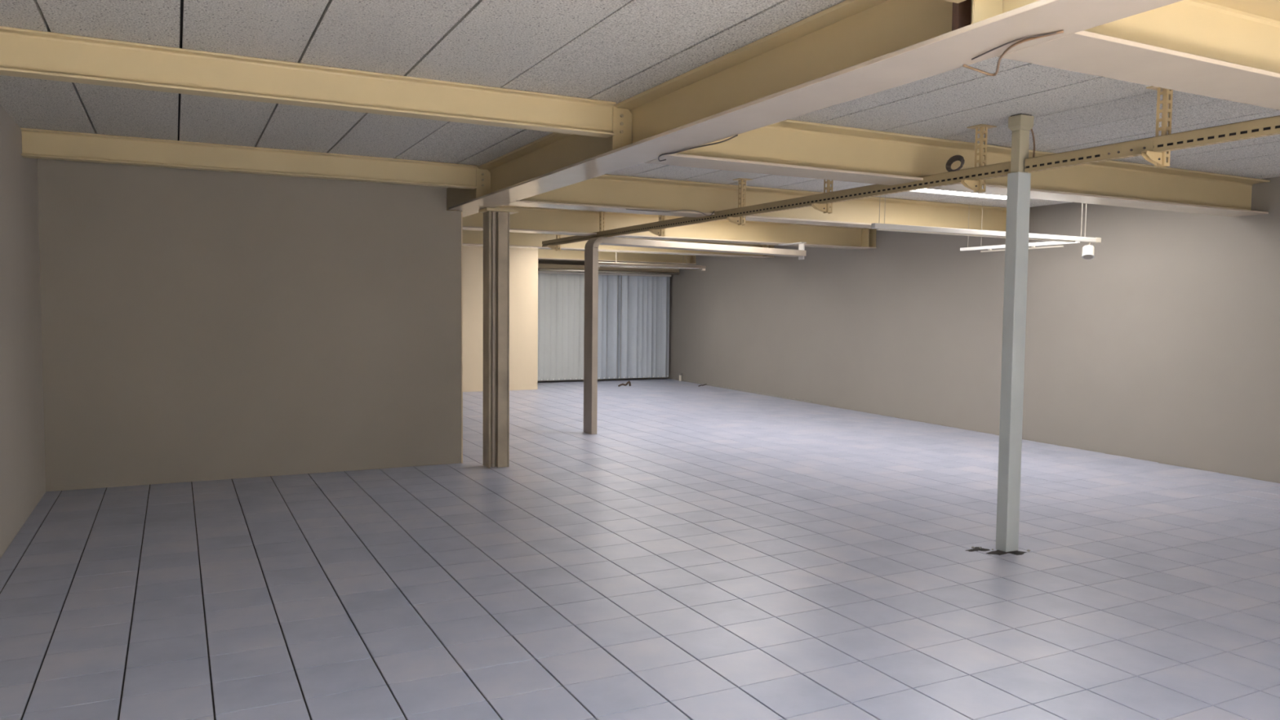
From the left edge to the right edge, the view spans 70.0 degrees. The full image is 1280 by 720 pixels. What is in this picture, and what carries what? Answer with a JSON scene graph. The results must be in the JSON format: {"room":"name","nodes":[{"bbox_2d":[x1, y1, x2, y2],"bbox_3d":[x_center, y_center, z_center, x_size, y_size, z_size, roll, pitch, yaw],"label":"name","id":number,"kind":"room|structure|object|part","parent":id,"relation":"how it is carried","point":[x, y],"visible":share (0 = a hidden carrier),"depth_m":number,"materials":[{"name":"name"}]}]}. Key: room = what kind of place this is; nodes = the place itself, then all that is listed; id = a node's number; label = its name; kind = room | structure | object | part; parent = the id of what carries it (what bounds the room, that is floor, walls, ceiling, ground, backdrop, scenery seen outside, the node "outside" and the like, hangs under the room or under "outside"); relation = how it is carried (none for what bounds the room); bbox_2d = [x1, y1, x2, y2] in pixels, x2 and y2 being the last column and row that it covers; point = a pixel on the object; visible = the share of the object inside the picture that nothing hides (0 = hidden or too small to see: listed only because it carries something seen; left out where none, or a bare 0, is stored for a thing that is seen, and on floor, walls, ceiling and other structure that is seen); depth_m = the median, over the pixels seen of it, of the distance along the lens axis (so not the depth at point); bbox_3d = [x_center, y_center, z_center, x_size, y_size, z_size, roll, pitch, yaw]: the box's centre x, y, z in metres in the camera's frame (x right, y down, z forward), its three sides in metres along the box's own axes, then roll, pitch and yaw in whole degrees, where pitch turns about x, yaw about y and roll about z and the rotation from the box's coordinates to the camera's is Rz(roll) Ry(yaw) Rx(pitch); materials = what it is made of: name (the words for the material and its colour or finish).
{"room":"empty commercial space","nodes":[
{"label":"empty commercial space","id":0,"kind":"room"},
{"bbox_2d":[0,104,45,558],"bbox_3d":[-4.590,-0.290,6.607,0.200,3.324,21.150,-1,4,-27],"label":"wall","id":1,"kind":"structure","parent":0,"point":[22,446],"depth_m":6.50,"materials":[{"name":"beige paint"}]},
{"bbox_2d":[36,158,461,491],"bbox_3d":[-3.430,-0.359,8.487,3.575,2.874,0.150,-1,4,-27],"label":"wall partition","id":2,"kind":"structure","parent":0,"point":[197,325],"depth_m":8.31,"materials":[{"name":"beige paint"}]},
{"bbox_2d":[461,211,462,462],"bbox_3d":[-1.837,-0.223,9.308,0.012,2.545,0.166,-1,4,-27],"label":"trim","id":3,"kind":"structure","parent":2,"relation":"attached to","point":[461,211],"depth_m":9.23,"materials":[{"name":"beige paint"}]},
{"bbox_2d":[462,245,537,391],"bbox_3d":[-5.276,-0.808,16.174,7.270,2.874,0.250,-1,4,-27],"label":"wall","id":4,"kind":"structure","parent":0,"point":[523,262],"depth_m":17.47,"materials":[{"name":"beige paint"}]},
{"bbox_2d":[537,259,667,382],"bbox_3d":[-4.279,-1.053,18.495,11.160,3.124,0.200,-1,4,-27],"label":"wall","id":5,"kind":"structure","parent":0,"point":[540,261],"depth_m":20.19,"materials":[{"name":"beige paint"}]},
{"bbox_2d":[0,378,1279,719],"bbox_3d":[0.558,1.175,9.322,11.790,0.200,21.150,-1,4,-27],"label":"floor","id":6,"kind":"structure","parent":0,"point":[708,553],"depth_m":5.33,"materials":[{"name":"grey tile"}]},
{"bbox_2d":[478,207,519,468],"bbox_3d":[-1.410,-0.212,9.104,0.330,2.554,0.260,-1,4,-27],"label":"steel column","id":7,"kind":"structure","parent":6,"relation":"on","point":[495,220],"depth_m":9.02,"materials":[{"name":"beige metal"}]},
{"bbox_3d":[-1.397,-1.473,9.034,0.330,0.029,0.260,-1,4,-27],"label":"cap plate","id":8,"kind":"part","parent":7,"relation":"part of","materials":[{"name":"beige metal"}]},
{"bbox_2d":[617,381,631,386],"bbox_3d":[-0.314,0.487,18.669,0.280,0.122,0.085,-1,4,-27],"label":"debris heap","id":9,"kind":"object","parent":6,"relation":"on","point":[628,382],"visible":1,"depth_m":18.67,"materials":[{"name":"black"}]},
{"bbox_2d":[678,373,681,381],"bbox_3d":[0.893,0.380,20.264,0.068,0.169,0.072,-1,4,-27],"label":"pipe stub","id":10,"kind":"object","parent":6,"relation":"on","point":[679,374],"visible":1,"depth_m":20.24,"materials":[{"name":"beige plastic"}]},
{"bbox_2d":[583,236,806,434],"bbox_3d":[0.746,-0.379,12.481,3.340,2.554,0.630,-1,4,-27],"label":"pipe","id":11,"kind":"object","parent":6,"relation":"on","point":[591,248],"visible":1,"depth_m":11.57,"materials":[{"name":"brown metal"}]},
{"bbox_2d":[964,546,990,551],"bbox_3d":[2.251,1.268,6.118,0.181,0.006,0.108,-1,4,-27],"label":"broken grout","id":12,"kind":"object","parent":6,"relation":"on","point":[976,548],"visible":1,"depth_m":6.10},
{"bbox_2d":[986,550,1026,555],"bbox_3d":[2.448,1.274,6.065,0.305,0.004,0.179,-2,4,-43],"label":"broken grout","id":13,"kind":"object","parent":6,"relation":"on","point":[997,552],"visible":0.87,"depth_m":6.04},
{"bbox_2d":[995,113,1034,551],"bbox_3d":[2.473,-0.161,6.040,0.124,2.874,0.100,-1,4,-27],"label":"steel post","id":14,"kind":"object","parent":6,"relation":"on","point":[1018,199],"visible":1,"depth_m":6.01,"materials":[{"name":"grey metal"}]},
{"bbox_2d":[1031,128,1035,157],"bbox_3d":[2.575,-1.423,5.999,0.064,0.256,0.041,-1,4,-27],"label":"cable","id":15,"kind":"object","parent":14,"relation":"attached to","point":[1032,131],"visible":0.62,"depth_m":6.01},
{"bbox_2d":[0,0,1279,207],"bbox_3d":[0.677,-1.921,9.193,11.741,0.250,21.150,-1,4,-27],"label":"ceiling","id":16,"kind":"structure","parent":0,"point":[613,51],"depth_m":5.17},
{"bbox_3d":[-2.390,-1.497,2.984,0.476,0.034,2.918,-1,4,-27],"label":"panel","id":17,"kind":"part","parent":16,"relation":"part of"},
{"bbox_3d":[-3.714,-1.656,5.582,0.476,0.032,2.918,-1,4,-27],"label":"panel","id":18,"kind":"part","parent":16,"relation":"part of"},
{"bbox_3d":[-1.923,-1.506,3.222,0.546,0.033,2.918,-1,4,-27],"label":"panel","id":19,"kind":"part","parent":16,"relation":"part of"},
{"bbox_3d":[-3.248,-1.665,5.819,0.546,0.033,2.918,-1,4,-27],"label":"panel","id":20,"kind":"part","parent":16,"relation":"part of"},
{"bbox_3d":[-2.749,-1.674,6.073,0.546,0.033,2.918,-1,4,-27],"label":"panel","id":21,"kind":"part","parent":16,"relation":"part of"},
{"bbox_2d":[20,127,490,198],"bbox_3d":[-2.985,-1.594,7.598,3.598,0.298,0.120,-1,4,-27],"label":"steel beam","id":22,"kind":"structure","parent":16,"relation":"attached to","point":[40,144],"depth_m":7.46,"materials":[{"name":"beige metal"}]},
{"bbox_3d":[-1.437,-1.611,8.375,0.134,0.276,0.010,-1,4,-27],"label":"connection plate","id":23,"kind":"part","parent":22,"relation":"part of","materials":[{"name":"beige metal"}]},
{"bbox_3d":[-1.425,-1.515,3.475,0.546,0.033,2.918,-1,4,-27],"label":"panel","id":24,"kind":"part","parent":16,"relation":"part of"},
{"bbox_3d":[-2.251,-1.683,6.326,0.546,0.033,2.918,-1,4,-27],"label":"panel","id":25,"kind":"part","parent":16,"relation":"part of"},
{"bbox_2d":[0,26,631,150],"bbox_3d":[-1.661,-1.435,5.001,3.598,0.298,0.120,-1,4,-27],"label":"steel beam","id":26,"kind":"structure","parent":16,"relation":"attached to","point":[24,53],"depth_m":4.88,"materials":[{"name":"beige metal"}]},
{"bbox_3d":[-0.112,-1.452,5.777,0.134,0.276,0.010,-1,4,-27],"label":"connection plate","id":27,"kind":"part","parent":26,"relation":"part of","materials":[{"name":"beige metal"}]},
{"bbox_3d":[-1.753,-1.692,6.580,0.546,0.034,2.918,-1,4,-27],"label":"panel","id":28,"kind":"part","parent":16,"relation":"part of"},
{"bbox_3d":[-0.927,-1.524,3.729,0.546,0.032,2.918,-1,4,-27],"label":"panel","id":29,"kind":"part","parent":16,"relation":"part of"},
{"bbox_3d":[-1.255,-1.702,6.833,0.546,0.031,2.918,-1,4,-27],"label":"panel","id":30,"kind":"part","parent":16,"relation":"part of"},
{"bbox_3d":[-0.428,-1.533,3.982,0.546,0.034,2.918,-1,4,-27],"label":"panel","id":31,"kind":"part","parent":16,"relation":"part of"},
{"bbox_3d":[-0.756,-1.710,7.087,0.546,0.033,2.918,-1,4,-27],"label":"panel","id":32,"kind":"part","parent":16,"relation":"part of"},
{"bbox_2d":[547,234,560,250],"bbox_3d":[-1.230,-1.820,13.302,0.240,0.449,0.130,-1,4,-27],"label":"hanger","id":33,"kind":"object","parent":16,"relation":"hanging from","point":[552,246],"visible":0.51,"depth_m":13.30,"materials":[{"name":"yellow paint"}]},
{"bbox_3d":[-1.277,-1.634,13.289,0.138,0.068,0.034,-1,4,-27],"label":"bracket arm","id":34,"kind":"part","parent":33,"relation":"part of","materials":[{"name":"yellow paint"}]},
{"bbox_2d":[590,211,604,239],"bbox_3d":[-0.536,-1.737,11.941,0.240,0.449,0.130,-1,4,-27],"label":"hanger","id":35,"kind":"object","parent":16,"relation":"hanging from","point":[601,212],"visible":0.47,"depth_m":11.94,"materials":[{"name":"yellow paint"}]},
{"bbox_2d":[537,248,696,264],"bbox_3d":[-2.150,-2.161,18.062,7.363,0.318,0.340,-1,4,-27],"label":"steel beam","id":36,"kind":"structure","parent":16,"relation":"attached to","point":[543,254],"depth_m":18.95,"materials":[{"name":"metal"}]},
{"bbox_2d":[462,230,774,257],"bbox_3d":[-0.812,-1.989,15.248,7.188,0.318,0.340,-1,4,-27],"label":"steel beam","id":37,"kind":"structure","parent":16,"relation":"attached to","point":[470,237],"depth_m":15.18,"materials":[{"name":"beige metal"}]},
{"bbox_3d":[0.240,-1.728,7.594,0.546,0.033,2.918,-1,4,-27],"label":"panel","id":38,"kind":"part","parent":16,"relation":"part of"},
{"bbox_3d":[0.070,-1.543,4.236,0.546,0.031,2.918,-1,4,-27],"label":"panel","id":39,"kind":"part","parent":16,"relation":"part of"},
{"bbox_2d":[598,262,706,270],"bbox_3d":[0.225,-1.948,16.746,2.252,0.548,0.080,-1,4,-27],"label":"light","id":40,"kind":"object","parent":16,"relation":"hanging from","point":[600,264],"visible":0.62,"depth_m":16.71,"materials":[{"name":"white metal"}]},
{"bbox_2d":[607,254,702,268],"bbox_3d":[0.198,-2.008,17.459,2.252,0.508,0.080,-1,4,-27],"label":"light","id":41,"kind":"object","parent":16,"relation":"hanging from","point":[615,255],"visible":0.18,"depth_m":17.29,"materials":[{"name":"white"}]},
{"bbox_3d":[0.196,-1.814,17.470,2.250,0.050,0.080,-1,4,-27],"label":"casing","id":42,"kind":"part","parent":41,"relation":"part of","materials":[{"name":"white metal"}]},
{"bbox_2d":[648,215,665,236],"bbox_3d":[0.212,-1.647,10.474,0.240,0.449,0.130,-1,4,-27],"label":"hanger","id":43,"kind":"object","parent":16,"relation":"hanging from","point":[657,232],"visible":0.47,"depth_m":10.47,"materials":[{"name":"yellow paint"}]},
{"bbox_3d":[0.165,-1.461,10.460,0.138,0.068,0.034,-1,4,-27],"label":"bracket arm","id":44,"kind":"part","parent":43,"relation":"part of","materials":[{"name":"yellow paint"}]},
{"bbox_2d":[462,204,876,249],"bbox_3d":[0.439,-1.829,12.613,7.025,0.318,0.340,-1,4,-27],"label":"steel beam","id":45,"kind":"structure","parent":16,"relation":"attached to","point":[528,220],"depth_m":12.71,"materials":[{"name":"beige metal"}]},
{"bbox_3d":[0.738,-1.737,7.847,0.546,0.034,2.918,-1,4,-27],"label":"panel","id":46,"kind":"part","parent":16,"relation":"part of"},
{"bbox_3d":[0.568,-1.552,4.489,0.546,0.032,2.918,-1,4,-27],"label":"panel","id":47,"kind":"part","parent":16,"relation":"part of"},
{"bbox_3d":[1.237,-1.747,8.101,0.546,0.033,2.918,-1,4,-27],"label":"panel","id":48,"kind":"part","parent":16,"relation":"part of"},
{"bbox_2d":[726,177,752,225],"bbox_3d":[0.965,-1.557,8.997,0.240,0.449,0.130,-1,4,-27],"label":"hanger","id":49,"kind":"object","parent":16,"relation":"hanging from","point":[739,220],"visible":0.91,"depth_m":8.99,"materials":[{"name":"yellow paint"}]},
{"bbox_3d":[0.918,-1.371,8.983,0.138,0.068,0.034,-1,4,-27],"label":"bracket arm","id":50,"kind":"part","parent":49,"relation":"part of","materials":[{"name":"yellow paint"}]},
{"bbox_3d":[1.010,-1.779,9.006,0.145,0.005,0.130,-1,4,-27],"label":"ceiling plate","id":51,"kind":"part","parent":49,"relation":"part of","materials":[{"name":"yellow paint"}]},
{"bbox_2d":[503,173,1006,231],"bbox_3d":[1.691,-1.669,9.978,6.861,0.318,0.340,-1,4,-27],"label":"steel beam","id":52,"kind":"structure","parent":16,"relation":"attached to","point":[604,193],"depth_m":9.60,"materials":[{"name":"beige metal"}]},
{"bbox_2d":[626,208,714,216],"bbox_3d":[0.330,-1.481,9.030,1.024,0.058,0.084,-1,4,-29],"label":"cable","id":53,"kind":"object","parent":52,"relation":"attached to","point":[626,209],"visible":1,"depth_m":9.00,"materials":[{"name":"black rubber"}]},
{"bbox_3d":[1.735,-1.755,8.354,0.546,0.034,2.918,-1,4,-27],"label":"panel","id":54,"kind":"part","parent":16,"relation":"part of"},
{"bbox_3d":[2.233,-1.764,8.608,0.546,0.034,2.918,-1,4,-27],"label":"panel","id":55,"kind":"part","parent":16,"relation":"part of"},
{"bbox_2d":[811,179,833,213],"bbox_3d":[1.573,-1.484,7.805,0.240,0.449,0.130,-1,4,-27],"label":"hanger","id":56,"kind":"object","parent":16,"relation":"hanging from","point":[824,208],"visible":0.59,"depth_m":7.80,"materials":[{"name":"yellow paint"}]},
{"bbox_2d":[542,155,1010,247],"bbox_3d":[0.513,-1.564,9.870,0.080,0.207,8.635,-1,4,-27],"label":"rail","id":57,"kind":"object","parent":56,"relation":"hanging from","point":[998,170],"depth_m":7.72,"materials":[{"name":"metal"}]},
{"bbox_3d":[2.233,-1.399,6.497,0.080,0.124,0.201,-1,4,-27],"label":"cable coil","id":58,"kind":"part","parent":57,"relation":"part of","materials":[{"name":"black rubber"}]},
{"bbox_3d":[1.526,-1.298,7.791,0.138,0.068,0.034,-1,4,-27],"label":"bracket arm","id":59,"kind":"part","parent":56,"relation":"part of","materials":[{"name":"yellow paint"}]},
{"bbox_3d":[2.731,-1.774,8.861,0.546,0.033,2.918,-1,4,-27],"label":"panel","id":60,"kind":"part","parent":16,"relation":"part of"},
{"bbox_3d":[2.735,-1.842,10.084,0.546,0.033,0.738,-1,4,-27],"label":"panel","id":61,"kind":"part","parent":16,"relation":"part of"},
{"bbox_3d":[1.565,-1.569,4.996,0.546,0.033,2.918,-1,4,-27],"label":"panel","id":62,"kind":"part","parent":16,"relation":"part of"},
{"bbox_3d":[3.233,-1.852,10.338,0.546,0.032,0.738,-1,4,-27],"label":"panel","id":63,"kind":"part","parent":16,"relation":"part of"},
{"bbox_2d":[644,119,1270,217],"bbox_3d":[2.943,-1.509,7.344,6.698,0.318,0.340,-1,4,-27],"label":"steel beam","id":64,"kind":"structure","parent":16,"relation":"attached to","point":[788,148],"depth_m":6.93,"materials":[{"name":"beige metal"}]},
{"bbox_2d":[907,188,1007,199],"bbox_3d":[3.801,-1.862,9.222,1.677,0.208,1.760,-1,4,-27],"label":"ceiling light","id":65,"kind":"object","parent":16,"relation":"attached to","point":[924,190],"depth_m":10.01,"materials":[{"name":"white paint"}]},
{"bbox_3d":[2.063,-1.578,5.250,0.546,0.034,2.918,-1,4,-27],"label":"panel","id":66,"kind":"part","parent":16,"relation":"part of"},
{"bbox_3d":[3.732,-1.861,10.591,0.546,0.033,0.738,-1,4,-27],"label":"panel","id":67,"kind":"part","parent":16,"relation":"part of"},
{"bbox_2d":[944,0,1002,23],"bbox_3d":[-0.336,-1.276,2.404,3.598,0.298,0.120,-1,4,-27],"label":"steel beam","id":68,"kind":"structure","parent":16,"relation":"attached to","point":[982,10],"depth_m":3.17,"materials":[{"name":"beige metal"}]},
{"bbox_3d":[1.212,-1.293,3.180,0.134,0.276,0.010,-1,4,-27],"label":"connection plate","id":69,"kind":"part","parent":68,"relation":"part of","materials":[{"name":"beige metal"}]},
{"bbox_2d":[960,124,996,192],"bbox_3d":[2.326,-1.393,6.328,0.240,0.449,0.130,-1,4,-27],"label":"hanger","id":70,"kind":"object","parent":16,"relation":"hanging from","point":[975,185],"visible":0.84,"depth_m":6.32,"materials":[{"name":"yellow paint"}]},
{"bbox_3d":[2.279,-1.207,6.315,0.138,0.068,0.034,-1,4,-27],"label":"bracket arm","id":71,"kind":"part","parent":70,"relation":"part of","materials":[{"name":"yellow paint"}]},
{"bbox_3d":[2.371,-1.616,6.338,0.145,0.005,0.130,-1,4,-27],"label":"ceiling plate","id":72,"kind":"part","parent":70,"relation":"part of","materials":[{"name":"yellow paint"}]},
{"bbox_2d":[871,195,1101,243],"bbox_3d":[3.426,-1.463,8.796,3.030,0.562,0.054,-1,4,-27],"label":"track","id":73,"kind":"object","parent":16,"relation":"hanging from","point":[884,227],"visible":0.89,"depth_m":8.63,"materials":[{"name":"white metal"}]},
{"bbox_2d":[1081,242,1094,259],"bbox_3d":[4.627,-1.125,9.426,0.116,0.178,0.149,2,4,27],"label":"spotlight","id":74,"kind":"object","parent":73,"relation":"attached to","point":[1088,251],"visible":1,"depth_m":9.39,"materials":[{"name":"white plastic"}]},
{"bbox_3d":[4.724,-1.810,9.875,0.546,0.033,2.918,-1,4,-27],"label":"panel","id":75,"kind":"part","parent":16,"relation":"part of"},
{"bbox_3d":[2.561,-1.587,5.503,0.546,0.034,2.918,-1,4,-27],"label":"panel","id":76,"kind":"part","parent":16,"relation":"part of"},
{"bbox_2d":[960,200,1079,252],"bbox_3d":[4.205,-1.520,10.151,0.090,0.584,1.590,-1,4,-27],"label":"track","id":77,"kind":"object","parent":16,"relation":"hanging from","point":[1032,245],"visible":0.82,"depth_m":10.29,"materials":[{"name":"white metal"}]},
{"bbox_3d":[5.128,-1.818,10.080,0.333,0.032,2.918,-1,4,-27],"label":"panel","id":78,"kind":"part","parent":16,"relation":"part of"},
{"bbox_3d":[3.059,-1.597,5.757,0.546,0.032,2.918,-1,4,-27],"label":"panel","id":79,"kind":"part","parent":16,"relation":"part of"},
{"bbox_3d":[3.558,-1.607,6.010,0.546,0.031,2.918,-1,4,-27],"label":"panel","id":80,"kind":"part","parent":16,"relation":"part of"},
{"bbox_2d":[996,0,1279,110],"bbox_3d":[4.194,-1.349,4.709,6.534,0.318,0.340,-1,4,-27],"label":"steel beam","id":81,"kind":"structure","parent":16,"relation":"attached to","point":[1228,50],"depth_m":3.69,"materials":[{"name":"beige metal"}]},
{"bbox_2d":[1140,85,1173,167],"bbox_3d":[2.925,-1.322,5.154,0.240,0.449,0.130,-1,4,-27],"label":"hanger","id":82,"kind":"object","parent":16,"relation":"hanging from","point":[1157,159],"visible":0.82,"depth_m":5.15,"materials":[{"name":"yellow paint"}]},
{"bbox_3d":[2.878,-1.135,5.141,0.138,0.068,0.034,-1,4,-27],"label":"bracket arm","id":83,"kind":"part","parent":82,"relation":"part of","materials":[{"name":"yellow paint"}]},
{"bbox_2d":[1024,115,1279,172],"bbox_3d":[3.262,-1.172,4.461,0.056,0.085,3.305,-1,4,-27],"label":"rail","id":84,"kind":"object","parent":82,"relation":"hanging from","point":[1270,126],"visible":0.97,"depth_m":5.10,"materials":[{"name":"metal"}]},
{"bbox_3d":[2.821,-1.223,5.281,0.003,0.077,0.310,-1,4,-27],"label":"splice plate","id":85,"kind":"part","parent":84,"relation":"part of","materials":[{"name":"paint"}]},
{"bbox_3d":[2.969,-1.544,5.163,0.145,0.005,0.130,-1,4,-27],"label":"ceiling plate","id":86,"kind":"part","parent":82,"relation":"part of","materials":[{"name":"yellow paint"}]},
{"bbox_3d":[4.056,-1.615,6.264,0.546,0.033,2.918,-1,4,-27],"label":"panel","id":87,"kind":"part","parent":16,"relation":"part of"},
{"bbox_3d":[4.554,-1.625,6.517,0.546,0.032,2.918,-1,4,-27],"label":"panel","id":88,"kind":"part","parent":16,"relation":"part of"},
{"bbox_3d":[5.052,-1.634,6.771,0.546,0.032,2.918,-1,4,-27],"label":"panel","id":89,"kind":"part","parent":16,"relation":"part of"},
{"bbox_3d":[5.551,-1.643,7.024,0.546,0.032,2.918,-1,4,-27],"label":"panel","id":90,"kind":"part","parent":16,"relation":"part of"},
{"bbox_3d":[6.049,-1.652,7.278,0.546,0.032,2.918,-1,4,-27],"label":"panel","id":91,"kind":"part","parent":16,"relation":"part of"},
{"bbox_3d":[6.379,-1.657,7.446,0.169,0.034,2.918,-1,4,-27],"label":"panel","id":92,"kind":"part","parent":16,"relation":"part of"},
{"bbox_2d":[667,177,1279,483],"bbox_3d":[4.949,-0.465,11.460,0.250,3.324,21.197,-1,3,-24],"label":"wall","id":93,"kind":"structure","parent":0,"point":[1162,346],"depth_m":11.06,"materials":[{"name":"grey paint"}]},
{"bbox_2d":[537,271,584,380],"bbox_3d":[-1.780,-0.719,19.418,1.848,2.305,0.050,-1,4,-27],"label":"vertical blind","id":94,"kind":"object","parent":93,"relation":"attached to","point":[561,297],"visible":0.52,"depth_m":19.47,"materials":[{"name":"white fabric"}]},
{"bbox_3d":[-1.769,-1.852,19.355,1.840,0.035,0.050,-1,4,-27],"label":"head rail","id":95,"kind":"part","parent":94,"relation":"part of","materials":[{"name":"white metal"}]},
{"bbox_2d":[537,263,679,275],"bbox_3d":[-0.891,-1.949,19.674,3.736,0.148,0.578,-1,4,-27],"label":"box","id":96,"kind":"object","parent":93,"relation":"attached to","point":[541,267],"visible":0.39,"depth_m":19.54,"materials":[{"name":"metal"}]},
{"bbox_2d":[597,272,671,378],"bbox_3d":[-0.132,-0.749,20.258,1.832,2.305,0.078,-1,4,-27],"label":"curtain","id":97,"kind":"object","parent":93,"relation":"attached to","point":[643,315],"visible":0.98,"depth_m":20.26,"materials":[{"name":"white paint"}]},
{"bbox_3d":[-0.117,-1.882,20.195,1.826,0.035,0.050,-1,4,-27],"label":"head rail","id":98,"kind":"part","parent":97,"relation":"part of","materials":[{"name":"grey metal"}]},
{"bbox_2d":[672,377,811,403],"bbox_3d":[1.849,0.573,18.206,0.013,0.035,5.459,-1,3,-24],"label":"baseboard","id":99,"kind":"structure","parent":93,"relation":"attached to","point":[700,383],"depth_m":17.62,"materials":[{"name":"grey"}]},
{"bbox_3d":[4.661,0.222,-0.420,9.898,2.874,0.200,-1,4,-27],"label":"wall","id":100,"kind":"structure","parent":0,"visible":0},
{"bbox_2d":[446,0,1182,217],"bbox_3d":[-0.895,-1.556,7.481,0.340,0.318,19.090,-1,4,-27],"label":"girder","id":101,"kind":"object","parent":100,"relation":"attached to","point":[848,50],"visible":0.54,"depth_m":4.24,"materials":[{"name":"beige metal"}]},
{"bbox_2d":[657,134,737,161],"bbox_3d":[0.318,-1.256,5.428,0.078,0.024,0.905,-1,4,-27],"label":"cable","id":102,"kind":"object","parent":101,"relation":"attached to","point":[735,135],"visible":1,"depth_m":5.43,"materials":[{"name":"black rubber"}]},
{"bbox_2d":[951,0,971,31],"bbox_3d":[1.152,-1.295,3.268,0.060,0.268,0.030,-1,4,-27],"label":"cleat","id":103,"kind":"object","parent":101,"relation":"on","point":[961,15],"visible":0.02,"depth_m":3.26,"materials":[{"name":"brown metal"}]},
{"bbox_2d":[962,30,1063,75],"bbox_3d":[1.393,-1.125,3.365,0.149,0.034,0.504,0,3,-15],"label":"cable","id":104,"kind":"object","parent":101,"relation":"attached to","point":[1010,47],"visible":0.98,"depth_m":3.35,"materials":[{"name":"brown rubber"}]},
{"bbox_2d":[971,31,1056,59],"bbox_3d":[1.323,-1.132,3.291,0.067,0.007,0.382,-1,4,-27],"label":"cable","id":105,"kind":"object","parent":101,"relation":"attached to","point":[1049,33],"visible":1,"depth_m":3.23,"materials":[{"name":"black rubber"}]}
]}

